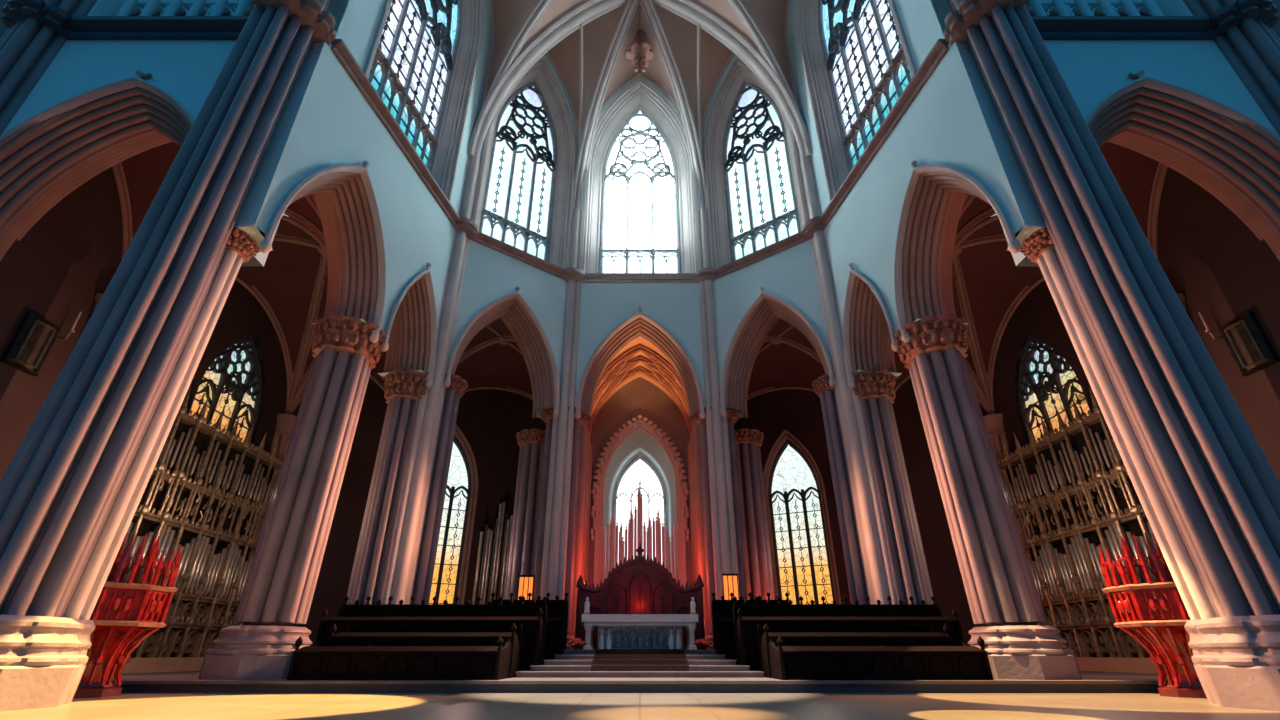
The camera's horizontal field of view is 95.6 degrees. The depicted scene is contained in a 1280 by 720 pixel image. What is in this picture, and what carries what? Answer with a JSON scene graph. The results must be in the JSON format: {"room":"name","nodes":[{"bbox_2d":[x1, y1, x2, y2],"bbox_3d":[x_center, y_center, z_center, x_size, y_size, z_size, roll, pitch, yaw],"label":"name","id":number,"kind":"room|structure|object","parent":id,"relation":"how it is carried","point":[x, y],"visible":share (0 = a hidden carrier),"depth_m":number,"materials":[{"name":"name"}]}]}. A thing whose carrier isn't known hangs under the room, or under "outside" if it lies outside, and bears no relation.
{"room":"church","nodes":[
{"label":"church","id":0,"kind":"room"},
{"bbox_2d":[0,167,122,480],"bbox_3d":[-19.600,-0.825,17.460,0.800,19.000,5.600,0,-27,0],"label":"wall","id":1,"kind":"structure","parent":0,"point":[56,272],"depth_m":19.02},
{"bbox_2d":[0,311,61,375],"bbox_3d":[-19.080,-0.508,18.252,0.240,1.746,1.076,0,-27,0],"label":"framed picture","id":2,"kind":"object","parent":1,"relation":"attached to","point":[33,340],"visible":1,"depth_m":18.16,"materials":[{"name":"wood"}]},
{"bbox_2d":[1,40,279,265],"bbox_3d":[-15.700,-6.879,18.510,8.600,8.050,2.000,0,-27,0],"label":"wall","id":3,"kind":"structure","parent":0,"point":[188,70],"depth_m":18.65,"materials":[{"name":"blue paint"}]},
{"bbox_2d":[0,87,190,260],"bbox_3d":[-15.800,-5.697,17.911,7.312,5.598,1.993,0,-27,0],"label":"arch","id":4,"kind":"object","parent":3,"relation":"attached to","point":[102,133],"depth_m":18.05,"materials":[{"name":"stone"}]},
{"bbox_2d":[0,70,194,140],"bbox_3d":[-15.800,-6.186,16.903,7.720,6.600,0.320,0,-27,0],"label":"trim","id":5,"kind":"structure","parent":3,"relation":"attached to","point":[136,81],"depth_m":17.79,"materials":[{"name":"stone"}]},
{"bbox_2d":[54,16,248,39],"bbox_3d":[-15.650,-11.075,19.334,8.500,0.840,0.455,0,-27,0],"label":"trim","id":6,"kind":"structure","parent":3,"relation":"attached to","point":[84,27],"depth_m":19.20,"materials":[{"name":"grey stone"}]},
{"bbox_2d":[243,378,387,645],"bbox_3d":[-16.946,6.665,32.235,6.341,19.000,0.800,19,-33,-33],"label":"wall","id":7,"kind":"structure","parent":0,"point":[331,589],"depth_m":31.67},
{"bbox_2d":[185,280,286,453],"bbox_3d":[-19.600,3.041,25.086,0.800,19.000,11.500,0,-27,0],"label":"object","id":8,"kind":"structure","parent":7,"relation":"in","point":[242,316],"depth_m":29.27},
{"bbox_2d":[190,337,262,442],"bbox_3d":[-19.450,1.208,27.752,0.500,5.420,4.700,0,-27,0],"label":"window","id":9,"kind":"structure","parent":8,"relation":"attached to","point":[232,381],"depth_m":27.82,"materials":[{"name":"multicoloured glass"}]},
{"bbox_2d":[121,142,531,394],"bbox_3d":[-11.922,-1.091,29.155,14.846,6.750,26.754,-1,-27,2],"label":"ceiling","id":10,"kind":"structure","parent":0,"point":[287,278],"depth_m":29.09,"materials":[{"name":"red paint"}]},
{"bbox_2d":[0,73,532,414],"bbox_3d":[-11.933,-1.067,29.134,15.277,6.944,27.166,-1,-27,2],"label":"trim","id":11,"kind":"structure","parent":10,"relation":"attached to","point":[297,383],"depth_m":29.04,"materials":[{"name":"stone"}]},
{"bbox_2d":[233,0,492,376],"bbox_3d":[-10.681,-14.559,27.246,2.000,29.650,10.240,-4,-27,9],"label":"wall","id":12,"kind":"structure","parent":0,"point":[325,120],"depth_m":21.44,"materials":[{"name":"blue paint"}]},
{"bbox_2d":[253,161,385,342],"bbox_3d":[-11.027,-4.416,19.816,1.989,5.037,5.174,-4,-27,9],"label":"trim","id":13,"kind":"structure","parent":12,"relation":"attached to","point":[341,199],"depth_m":21.03,"materials":[{"name":"stone"}]},
{"bbox_2d":[380,263,436,387],"bbox_3d":[-10.197,-1.792,23.980,1.984,4.120,3.256,-4,-27,9],"label":"trim","id":14,"kind":"structure","parent":12,"relation":"attached to","point":[410,334],"depth_m":24.69,"materials":[{"name":"stone"}]},
{"bbox_2d":[368,0,461,172],"bbox_3d":[-10.558,-16.430,28.375,0.508,17.147,5.900,-4,-27,9],"label":"window","id":15,"kind":"structure","parent":12,"relation":"in","point":[412,68],"depth_m":27.54,"materials":[{"name":"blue glass"}]},
{"bbox_2d":[363,0,481,201],"bbox_3d":[-10.103,-16.750,28.451,1.168,17.947,6.940,-4,-27,9],"label":"trim","id":16,"kind":"structure","parent":12,"relation":"attached to","point":[446,158],"depth_m":29.89,"materials":[{"name":"stone"}]},
{"bbox_2d":[455,386,545,603],"bbox_3d":[-9.282,8.740,36.330,11.449,19.000,0.800,13,-30,-24],"label":"wall","id":17,"kind":"structure","parent":0,"point":[490,420],"depth_m":37.29,"materials":[{"name":"brown paint"}]},
{"bbox_2d":[429,436,470,603],"bbox_3d":[-11.909,9.657,34.301,3.500,11.170,0.500,13,-30,-24],"label":"window","id":18,"kind":"structure","parent":17,"relation":"in","point":[446,575],"depth_m":34.56,"materials":[{"name":"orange glass"}]},
{"bbox_2d":[454,425,477,603],"bbox_3d":[-11.824,9.318,34.285,3.931,11.721,0.500,13,-30,-24],"label":"trim","id":19,"kind":"structure","parent":17,"relation":"attached to","point":[456,434],"depth_m":35.10,"materials":[{"name":"stone"}]},
{"bbox_2d":[449,54,577,418],"bbox_3d":[-6.928,-11.252,34.212,6.528,29.250,2.000,20,-33,-34],"label":"wall","id":20,"kind":"structure","parent":0,"point":[490,275],"depth_m":29.63,"materials":[{"name":"blue paint"}]},
{"bbox_2d":[444,287,559,418],"bbox_3d":[-6.900,-0.489,28.782,5.418,5.338,1.987,20,-33,-34],"label":"trim","id":21,"kind":"structure","parent":20,"relation":"attached to","point":[511,312],"depth_m":29.34,"materials":[{"name":"stone"}]},
{"bbox_2d":[479,82,557,261],"bbox_3d":[-6.841,-11.711,34.388,4.400,14.166,0.509,20,-33,-34],"label":"window","id":22,"kind":"structure","parent":20,"relation":"in","point":[518,204],"depth_m":33.94,"materials":[{"name":"clear glass"}]},
{"bbox_2d":[471,58,575,267],"bbox_3d":[-6.551,-12.385,34.327,5.840,15.475,1.170,20,-33,-34],"label":"trim","id":23,"kind":"structure","parent":20,"relation":"attached to","point":[540,73],"depth_m":35.12,"materials":[{"name":"stone"}]},
{"bbox_2d":[468,0,811,209],"bbox_3d":[0.000,-18.847,31.502,21.600,16.110,14.825,0,-27,0],"label":"ceiling ribs","id":24,"kind":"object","parent":20,"relation":"attached to","point":[516,63],"depth_m":35.34,"materials":[{"name":"stone"}]},
{"bbox_2d":[0,693,1279,719],"bbox_3d":[0.000,7.284,12.004,64.000,0.400,56.000,0,-27,0],"label":"floor","id":25,"kind":"structure","parent":0,"point":[126,706],"depth_m":10.98,"materials":[{"name":"stone"}]},
{"bbox_2d":[0,0,96,135],"bbox_3d":[-19.838,-11.903,19.936,2.397,41.000,2.372,0,-27,0],"label":"pier","id":26,"kind":"object","parent":25,"relation":"on","point":[29,45],"visible":0.65,"depth_m":18.55,"materials":[{"name":"stone"}]},
{"bbox_2d":[73,532,181,697],"bbox_3d":[-12.750,6.088,14.068,2.125,3.601,2.125,0,-27,0],"label":"pulpit","id":27,"kind":"object","parent":25,"relation":"on","point":[123,615],"visible":0.74,"depth_m":13.65,"materials":[{"name":"red wood"}]},
{"bbox_2d":[0,0,335,710],"bbox_3d":[-11.957,-12.061,19.624,3.282,41.000,3.194,18,-32,-31],"label":"pier","id":28,"kind":"object","parent":25,"relation":"on","point":[71,493],"visible":0.97,"depth_m":13.07,"materials":[{"name":"stone"}]},
{"bbox_2d":[118,684,1161,692],"bbox_3d":[0.000,13.968,25.853,48.000,0.200,25.250,0,-27,0],"label":"step","id":29,"kind":"structure","parent":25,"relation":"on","point":[126,688],"depth_m":14.59,"materials":[{"name":"grey stone"}]},
{"bbox_2d":[944,0,1279,710],"bbox_3d":[11.981,-12.056,19.634,3.333,41.000,3.185,-16,-31,28],"label":"pier","id":30,"kind":"object","parent":25,"relation":"on","point":[1208,493],"visible":0.99,"depth_m":13.07,"materials":[{"name":"stone"}]},
{"bbox_2d":[1098,532,1206,697],"bbox_3d":[12.750,6.088,14.068,2.125,3.601,2.125,0,-27,0],"label":"pulpit","id":31,"kind":"object","parent":25,"relation":"on","point":[1156,615],"visible":0.63,"depth_m":13.65,"materials":[{"name":"red wood"}]},
{"bbox_2d":[485,0,794,134],"bbox_3d":[0.000,-18.792,31.668,21.000,15.900,13.900,0,-27,0],"label":"ceiling","id":32,"kind":"structure","parent":0,"point":[510,15],"depth_m":37.70,"materials":[{"name":"paint"}]},
{"bbox_2d":[575,78,704,406],"bbox_3d":[0.000,-10.225,36.239,7.520,29.250,2.000,0,-27,0],"label":"wall","id":33,"kind":"structure","parent":0,"point":[603,306],"depth_m":31.31,"materials":[{"name":"blue paint"}]},
{"bbox_2d":[599,108,680,272],"bbox_3d":[0.000,-10.837,36.448,4.900,14.470,0.500,0,-27,0],"label":"window","id":34,"kind":"structure","parent":33,"relation":"in","point":[640,224],"depth_m":35.95,"materials":[{"name":"white glass"}]},
{"bbox_2d":[331,39,948,282],"bbox_3d":[0.000,-7.652,26.021,21.099,0.560,14.000,0,-27,0],"label":"trim","id":35,"kind":"structure","parent":33,"relation":"attached to","point":[340,50],"depth_m":25.26,"materials":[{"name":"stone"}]},
{"bbox_2d":[575,307,704,422],"bbox_3d":[0.000,0.503,30.800,6.018,5.394,1.977,0,-27,0],"label":"trim","id":36,"kind":"structure","parent":33,"relation":"attached to","point":[639,327],"depth_m":30.52,"materials":[{"name":"stone"}]},
{"bbox_2d":[581,80,698,272],"bbox_3d":[0.000,-11.687,36.358,6.840,16.065,1.172,0,-27,0],"label":"trim","id":37,"kind":"structure","parent":33,"relation":"attached to","point":[641,95],"depth_m":36.43,"materials":[{"name":"stone"}]},
{"bbox_2d":[112,671,1167,683],"bbox_3d":[0.000,13.818,25.856,48.000,0.070,25.380,0,-27,0],"label":"floor","id":38,"kind":"structure","parent":0,"point":[179,677],"depth_m":14.54,"materials":[{"name":"grey stone"}]},
{"bbox_2d":[106,387,282,673],"bbox_3d":[-18.289,7.004,23.693,1.023,10.130,9.200,0,-27,0],"label":"pipe organ","id":39,"kind":"object","parent":38,"relation":"on","point":[206,492],"visible":0.58,"depth_m":23.83,"materials":[{"name":"silver metal"}]},
{"bbox_2d":[198,314,386,679],"bbox_3d":[-10.699,3.908,18.714,2.804,11.150,2.678,-5,-27,10],"label":"pier","id":40,"kind":"object","parent":38,"relation":"on","point":[281,581],"visible":0.94,"depth_m":17.77,"materials":[{"name":"stone"}]},
{"bbox_2d":[287,636,510,679],"bbox_3d":[-6.375,8.074,15.729,5.510,1.020,1.400,0,-27,0],"label":"pew","id":41,"kind":"object","parent":38,"relation":"on","point":[327,659],"visible":0.99,"depth_m":15.16,"materials":[{"name":"black wood"}]},
{"bbox_2d":[347,154,479,603],"bbox_3d":[-9.158,0.232,25.594,3.671,23.930,2.575,20,-33,-35],"label":"pier","id":42,"kind":"object","parent":38,"relation":"on","point":[396,551],"visible":0.62,"depth_m":22.95,"materials":[{"name":"stone"}]},
{"bbox_2d":[328,623,522,677],"bbox_3d":[-6.275,8.533,17.088,5.410,1.430,1.400,0,-27,0],"label":"stall","id":43,"kind":"object","parent":38,"relation":"on","point":[514,632],"visible":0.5,"depth_m":17.10,"materials":[{"name":"black wood"}]},
{"bbox_2d":[316,596,547,670],"bbox_3d":[-6.550,8.765,18.563,6.960,2.350,1.400,0,-27,0],"label":"stall","id":44,"kind":"object","parent":38,"relation":"on","point":[533,617],"visible":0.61,"depth_m":19.31,"materials":[{"name":"black wood"}]},
{"bbox_2d":[472,489,512,603],"bbox_3d":[-8.185,12.220,33.576,3.040,9.762,0.670,13,-30,-24],"label":"pipe organ","id":45,"kind":"object","parent":38,"relation":"on","point":[501,528],"visible":0.44,"depth_m":33.63,"materials":[{"name":"silver metal"}]},
{"bbox_2d":[505,428,545,599],"bbox_3d":[-5.736,9.264,29.611,2.318,11.450,2.333,0,-27,0],"label":"pier","id":46,"kind":"object","parent":38,"relation":"on","point":[522,555],"visible":0.48,"depth_m":29.75,"materials":[{"name":"stone"}]},
{"bbox_2d":[491,592,568,659],"bbox_3d":[-4.200,9.811,21.015,3.060,2.700,1.400,0,-27,0],"label":"stall","id":47,"kind":"object","parent":38,"relation":"on","point":[557,612],"visible":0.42,"depth_m":20.82,"materials":[{"name":"black wood"}]},
{"bbox_2d":[533,208,588,649],"bbox_3d":[-3.850,2.270,29.615,2.535,23.930,2.996,0,-27,0],"label":"pier","id":48,"kind":"object","parent":38,"relation":"on","point":[556,536],"visible":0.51,"depth_m":27.37,"materials":[{"name":"stone"}]},
{"bbox_2d":[602,476,677,583],"bbox_3d":[0.000,11.721,33.540,5.140,10.620,0.670,0,-27,0],"label":"pipe organ","id":49,"kind":"object","parent":38,"relation":"on","point":[613,552],"visible":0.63,"depth_m":33.98,"materials":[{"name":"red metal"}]},
{"bbox_2d":[516,671,763,677],"bbox_3d":[0.000,10.507,19.563,7.100,0.146,6.800,0,-27,0],"label":"step","id":50,"kind":"structure","parent":38,"relation":"on","point":[520,674],"depth_m":16.56,"materials":[{"name":"grey stone"}]},
{"bbox_2d":[591,649,688,670],"bbox_3d":[0.000,9.494,18.389,2.900,0.592,2.630,0,-27,0],"label":"carpet","id":51,"kind":"object","parent":50,"relation":"on","point":[604,659],"visible":0.96,"depth_m":17.74,"materials":[{"name":"brown carpet"}]},
{"bbox_2d":[530,665,749,670],"bbox_3d":[0.000,10.513,19.897,6.500,0.146,6.200,0,-27,0],"label":"step","id":52,"kind":"structure","parent":50,"relation":"on","point":[533,667],"depth_m":17.15,"materials":[{"name":"grey stone"}]},
{"bbox_2d":[544,659,735,664],"bbox_3d":[0.000,10.518,20.230,5.900,0.146,5.600,0,-27,0],"label":"step","id":53,"kind":"structure","parent":52,"relation":"on","point":[552,661],"depth_m":17.76,"materials":[{"name":"grey stone"}]},
{"bbox_2d":[555,655,724,659],"bbox_3d":[0.000,10.524,20.564,5.400,0.146,5.000,0,-27,0],"label":"step","id":54,"kind":"structure","parent":53,"relation":"on","point":[557,657],"depth_m":18.35,"materials":[{"name":"grey stone"}]},
{"bbox_2d":[564,650,715,654],"bbox_3d":[0.000,10.529,20.898,5.000,0.146,4.400,0,-27,0],"label":"step","id":55,"kind":"structure","parent":54,"relation":"on","point":[566,652],"depth_m":18.96,"materials":[{"name":"grey stone"}]},
{"bbox_2d":[574,542,704,649],"bbox_3d":[0.000,9.218,22.840,5.080,3.950,0.420,0,-27,0],"label":"reredos","id":56,"kind":"object","parent":55,"relation":"on","point":[639,585],"visible":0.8,"depth_m":22.74,"materials":[{"name":"red wood"}]},
{"bbox_2d":[582,614,697,649],"bbox_3d":[0.000,9.761,20.782,4.100,1.120,1.300,0,-27,0],"label":"altar","id":57,"kind":"object","parent":55,"relation":"on","point":[615,631],"visible":0.98,"depth_m":20.41,"materials":[{"name":"white stone"}]},
{"bbox_2d":[692,208,747,649],"bbox_3d":[3.850,2.270,29.615,2.535,23.930,2.996,0,-27,0],"label":"pier","id":58,"kind":"object","parent":38,"relation":"on","point":[723,536],"visible":0.58,"depth_m":27.46,"materials":[{"name":"stone"}]},
{"bbox_2d":[711,592,788,659],"bbox_3d":[4.200,9.811,21.015,3.060,2.700,1.400,0,-27,0],"label":"stall","id":59,"kind":"object","parent":38,"relation":"on","point":[722,612],"visible":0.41,"depth_m":20.82,"materials":[{"name":"black wood"}]},
{"bbox_2d":[734,428,774,599],"bbox_3d":[5.736,9.264,29.611,2.318,11.450,2.333,0,-27,0],"label":"pier","id":60,"kind":"object","parent":38,"relation":"on","point":[748,442],"visible":0.47,"depth_m":29.60,"materials":[{"name":"stone"}]},
{"bbox_2d":[732,596,963,670],"bbox_3d":[6.550,8.765,18.563,6.960,2.350,1.400,0,-27,0],"label":"stall","id":61,"kind":"object","parent":38,"relation":"on","point":[746,617],"visible":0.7,"depth_m":19.31,"materials":[{"name":"black wood"}]},
{"bbox_2d":[757,623,951,677],"bbox_3d":[6.275,8.533,17.088,5.410,1.430,1.400,0,-27,0],"label":"stall","id":62,"kind":"object","parent":38,"relation":"on","point":[765,632],"visible":0.4,"depth_m":17.10,"materials":[{"name":"black wood"}]},
{"bbox_2d":[800,154,932,603],"bbox_3d":[9.158,0.232,25.594,3.671,23.930,2.575,-20,-33,35],"label":"pier","id":63,"kind":"object","parent":38,"relation":"on","point":[884,556],"visible":0.59,"depth_m":22.95,"materials":[{"name":"stone"}]},
{"bbox_2d":[769,636,992,679],"bbox_3d":[6.375,8.074,15.729,5.510,1.020,1.400,0,-27,0],"label":"pew","id":64,"kind":"object","parent":38,"relation":"on","point":[790,659],"visible":1,"depth_m":15.17,"materials":[{"name":"black wood"}]},
{"bbox_2d":[893,314,1081,679],"bbox_3d":[10.701,3.909,18.714,2.800,11.150,2.678,5,-27,-10],"label":"pier","id":65,"kind":"object","parent":38,"relation":"on","point":[999,583],"visible":0.96,"depth_m":17.77,"materials":[{"name":"stone"}]},
{"bbox_2d":[997,387,1173,673],"bbox_3d":[18.289,7.004,23.693,1.023,10.130,9.200,0,-27,0],"label":"pipe organ","id":66,"kind":"object","parent":38,"relation":"on","point":[1073,492],"visible":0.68,"depth_m":23.82,"materials":[{"name":"silver metal"}]},
{"bbox_2d":[587,377,692,587],"bbox_3d":[0.000,8.311,33.570,6.240,16.730,0.600,0,-27,0],"label":"wall","id":67,"kind":"structure","parent":0,"point":[639,396],"depth_m":35.53,"materials":[{"name":"stone"}]},
{"bbox_2d":[590,415,689,587],"bbox_3d":[0.000,9.756,32.792,5.035,13.449,0.700,0,-27,0],"label":"trim","id":68,"kind":"structure","parent":67,"relation":"attached to","point":[598,549],"depth_m":33.48,"materials":[{"name":"stone"}]},
{"bbox_2d":[604,430,675,567],"bbox_3d":[0.000,10.778,38.990,6.300,17.230,0.700,0,-27,0],"label":"wall","id":69,"kind":"structure","parent":0,"point":[639,438],"depth_m":40.57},
{"bbox_2d":[613,455,666,559],"bbox_3d":[0.000,10.506,39.184,3.800,8.470,0.500,0,-27,0],"label":"window","id":70,"kind":"structure","parent":69,"relation":"in","point":[652,485],"depth_m":39.88,"materials":[{"name":"white glass"}]},
{"bbox_2d":[607,446,672,572],"bbox_3d":[0.000,10.204,39.178,4.324,8.964,0.600,0,-27,0],"label":"trim","id":71,"kind":"structure","parent":69,"relation":"attached to","point":[638,451],"depth_m":40.05,"materials":[{"name":"white stone"}]},
{"bbox_2d":[594,337,685,421],"bbox_3d":[0.000,3.504,36.174,6.300,5.000,11.300,0,-27,0],"label":"ceiling","id":72,"kind":"structure","parent":0,"point":[639,340],"depth_m":34.19,"materials":[{"name":"paint"}]},
{"bbox_2d":[587,344,692,434],"bbox_3d":[0.000,2.099,33.243,6.367,5.106,3.340,0,-27,0],"label":"trim","id":73,"kind":"structure","parent":72,"relation":"attached to","point":[610,372],"depth_m":33.58,"materials":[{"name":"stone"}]},
{"bbox_2d":[702,54,830,418],"bbox_3d":[6.928,-11.252,34.212,6.528,29.250,2.000,-20,-33,34],"label":"wall","id":74,"kind":"structure","parent":0,"point":[789,275],"depth_m":29.63,"materials":[{"name":"blue paint"}]},
{"bbox_2d":[704,58,808,267],"bbox_3d":[6.551,-12.385,34.327,5.840,15.475,1.170,-20,-33,34],"label":"trim","id":75,"kind":"structure","parent":74,"relation":"attached to","point":[739,73],"depth_m":35.12,"materials":[{"name":"stone"}]},
{"bbox_2d":[722,82,800,261],"bbox_3d":[6.841,-11.711,34.388,4.400,14.166,0.509,-20,-33,34],"label":"window","id":76,"kind":"structure","parent":74,"relation":"in","point":[761,204],"depth_m":33.94,"materials":[{"name":"clear glass"}]},
{"bbox_2d":[720,287,835,418],"bbox_3d":[6.900,-0.489,28.782,5.417,5.338,1.983,-20,-33,34],"label":"trim","id":77,"kind":"structure","parent":74,"relation":"attached to","point":[768,312],"depth_m":29.34,"materials":[{"name":"stone"}]},
{"bbox_2d":[734,386,850,603],"bbox_3d":[9.282,8.740,36.330,11.449,19.000,0.800,-13,-30,24],"label":"wall","id":78,"kind":"structure","parent":0,"point":[798,412],"depth_m":37.66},
{"bbox_2d":[768,440,834,603],"bbox_3d":[9.637,10.180,35.334,3.500,11.170,0.500,-13,-30,24],"label":"window","id":79,"kind":"structure","parent":78,"relation":"in","point":[802,561],"depth_m":35.29,"materials":[{"name":"orange glass"}]},
{"bbox_2d":[763,430,841,603],"bbox_3d":[9.552,9.841,35.318,3.931,11.721,0.500,-13,-30,24],"label":"trim","id":80,"kind":"structure","parent":78,"relation":"attached to","point":[785,438],"depth_m":35.70,"materials":[{"name":"stone"}]},
{"bbox_2d":[787,0,1046,376],"bbox_3d":[10.681,-14.559,27.246,2.000,29.650,10.240,4,-27,-9],"label":"wall","id":81,"kind":"structure","parent":0,"point":[954,120],"depth_m":21.44,"materials":[{"name":"blue paint"}]},
{"bbox_2d":[798,0,916,201],"bbox_3d":[10.103,-16.750,28.451,1.168,17.947,6.940,4,-27,-9],"label":"trim","id":82,"kind":"structure","parent":81,"relation":"attached to","point":[833,158],"depth_m":29.88,"materials":[{"name":"stone"}]},
{"bbox_2d":[818,0,911,172],"bbox_3d":[10.558,-16.430,28.375,0.508,17.147,5.900,4,-27,-9],"label":"window","id":83,"kind":"structure","parent":81,"relation":"in","point":[867,67],"depth_m":27.55,"materials":[{"name":"blue glass"}]},
{"bbox_2d":[843,263,899,387],"bbox_3d":[10.197,-1.792,23.980,1.984,4.120,3.256,4,-27,-9],"label":"trim","id":84,"kind":"structure","parent":81,"relation":"attached to","point":[869,334],"depth_m":24.69,"materials":[{"name":"stone"}]},
{"bbox_2d":[894,161,1026,342],"bbox_3d":[11.027,-4.416,19.816,1.989,5.037,5.174,4,-27,-9],"label":"trim","id":85,"kind":"structure","parent":81,"relation":"attached to","point":[938,198],"depth_m":21.03,"materials":[{"name":"stone"}]},
{"bbox_2d":[747,73,1279,414],"bbox_3d":[11.933,-1.067,29.134,15.277,6.944,27.166,1,-27,-2],"label":"trim","id":86,"kind":"structure","parent":81,"relation":"attached to","point":[982,383],"depth_m":29.04,"materials":[{"name":"stone"}]},
{"bbox_2d":[748,142,1158,394],"bbox_3d":[11.922,-1.091,29.155,14.846,6.750,26.754,1,-27,-2],"label":"ceiling","id":87,"kind":"structure","parent":0,"point":[992,278],"depth_m":29.09,"materials":[{"name":"red paint"}]},
{"bbox_2d":[892,378,1036,645],"bbox_3d":[16.946,6.665,32.235,6.341,19.000,0.800,-19,-33,33],"label":"wall","id":88,"kind":"structure","parent":0,"point":[948,589],"depth_m":31.67,"materials":[{"name":"brown paint"}]},
{"bbox_2d":[993,280,1094,454],"bbox_3d":[19.600,3.041,25.086,0.800,19.000,11.500,0,-27,0],"label":"trim","id":89,"kind":"structure","parent":88,"relation":"in","point":[1037,316],"depth_m":29.19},
{"bbox_2d":[1017,337,1089,442],"bbox_3d":[19.450,1.208,27.752,0.500,5.420,4.700,0,-27,0],"label":"window","id":90,"kind":"structure","parent":89,"relation":"attached to","point":[1047,381],"depth_m":27.82,"materials":[{"name":"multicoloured glass"}]},
{"bbox_2d":[1000,40,1278,265],"bbox_3d":[15.700,-6.879,18.510,8.600,8.050,2.000,0,-27,0],"label":"wall","id":91,"kind":"structure","parent":0,"point":[1091,70],"depth_m":18.65,"materials":[{"name":"blue paint"}]},
{"bbox_2d":[1031,16,1225,39],"bbox_3d":[15.650,-11.075,19.334,8.500,0.840,0.455,0,-27,0],"label":"trim","id":92,"kind":"structure","parent":91,"relation":"attached to","point":[1049,27],"depth_m":19.20,"materials":[{"name":"grey stone"}]},
{"bbox_2d":[1085,70,1279,140],"bbox_3d":[15.800,-6.186,16.903,7.720,6.600,0.320,0,-27,0],"label":"trim","id":93,"kind":"structure","parent":91,"relation":"attached to","point":[1143,81],"depth_m":17.79,"materials":[{"name":"stone"}]},
{"bbox_2d":[1089,87,1279,260],"bbox_3d":[15.800,-5.697,17.911,7.312,5.598,1.993,0,-27,0],"label":"arch","id":94,"kind":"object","parent":91,"relation":"attached to","point":[1177,133],"depth_m":18.05,"materials":[{"name":"stone"}]},
{"bbox_2d":[1157,167,1279,480],"bbox_3d":[19.600,-0.825,17.460,0.800,19.000,5.600,0,-27,0],"label":"wall","id":95,"kind":"structure","parent":0,"point":[1223,272],"depth_m":19.09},
{"bbox_2d":[1218,311,1279,375],"bbox_3d":[19.080,-0.508,18.252,0.240,1.746,1.076,0,-27,0],"label":"framed picture","id":96,"kind":"object","parent":95,"relation":"attached to","point":[1246,340],"visible":1,"depth_m":18.16,"materials":[{"name":"wood"}]},
{"bbox_2d":[1183,0,1279,135],"bbox_3d":[19.838,-11.903,19.936,2.397,41.000,2.372,0,-27,0],"label":"pier","id":97,"kind":"object","parent":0,"point":[1250,45],"visible":0.68,"depth_m":18.55,"materials":[{"name":"stone"}]},
{"bbox_3d":[3.550,7.645,34.468,0.900,18.730,11.600,0,-27,0],"label":"wall","id":98,"kind":"structure","parent":0,"visible":0},
{"bbox_2d":[687,422,709,636],"bbox_3d":[3.080,10.088,31.436,0.600,11.630,8.200,0,-27,0],"label":"trim","id":99,"kind":"structure","parent":98,"relation":"attached to","point":[694,459],"depth_m":29.37,"materials":[{"name":"stone"}]},
{"label":"wall","id":100,"kind":"structure","parent":0,"visible":0},
{"bbox_2d":[116,0,250,15],"bbox_3d":[-15.800,-12.190,20.474,5.180,2.600,0.260,0,-27,0],"label":"trim","id":101,"kind":"structure","parent":100,"relation":"attached to","point":[128,5],"depth_m":20.55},
{"label":"wall","id":102,"kind":"structure","parent":0,"visible":0},
{"bbox_2d":[1029,0,1163,15],"bbox_3d":[15.800,-12.190,20.474,5.180,2.600,0.260,0,-27,0],"label":"trim","id":103,"kind":"structure","parent":102,"relation":"attached to","point":[1082,5],"depth_m":20.55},
{"bbox_3d":[-3.550,7.645,34.468,0.900,18.730,11.600,0,-27,0],"label":"wall","id":104,"kind":"structure","parent":0,"visible":0},
{"bbox_2d":[570,422,592,636],"bbox_3d":[-3.080,10.088,31.436,0.600,11.630,8.200,0,-27,0],"label":"trim","id":105,"kind":"structure","parent":104,"relation":"attached to","point":[585,459],"depth_m":29.37,"materials":[{"name":"stone"}]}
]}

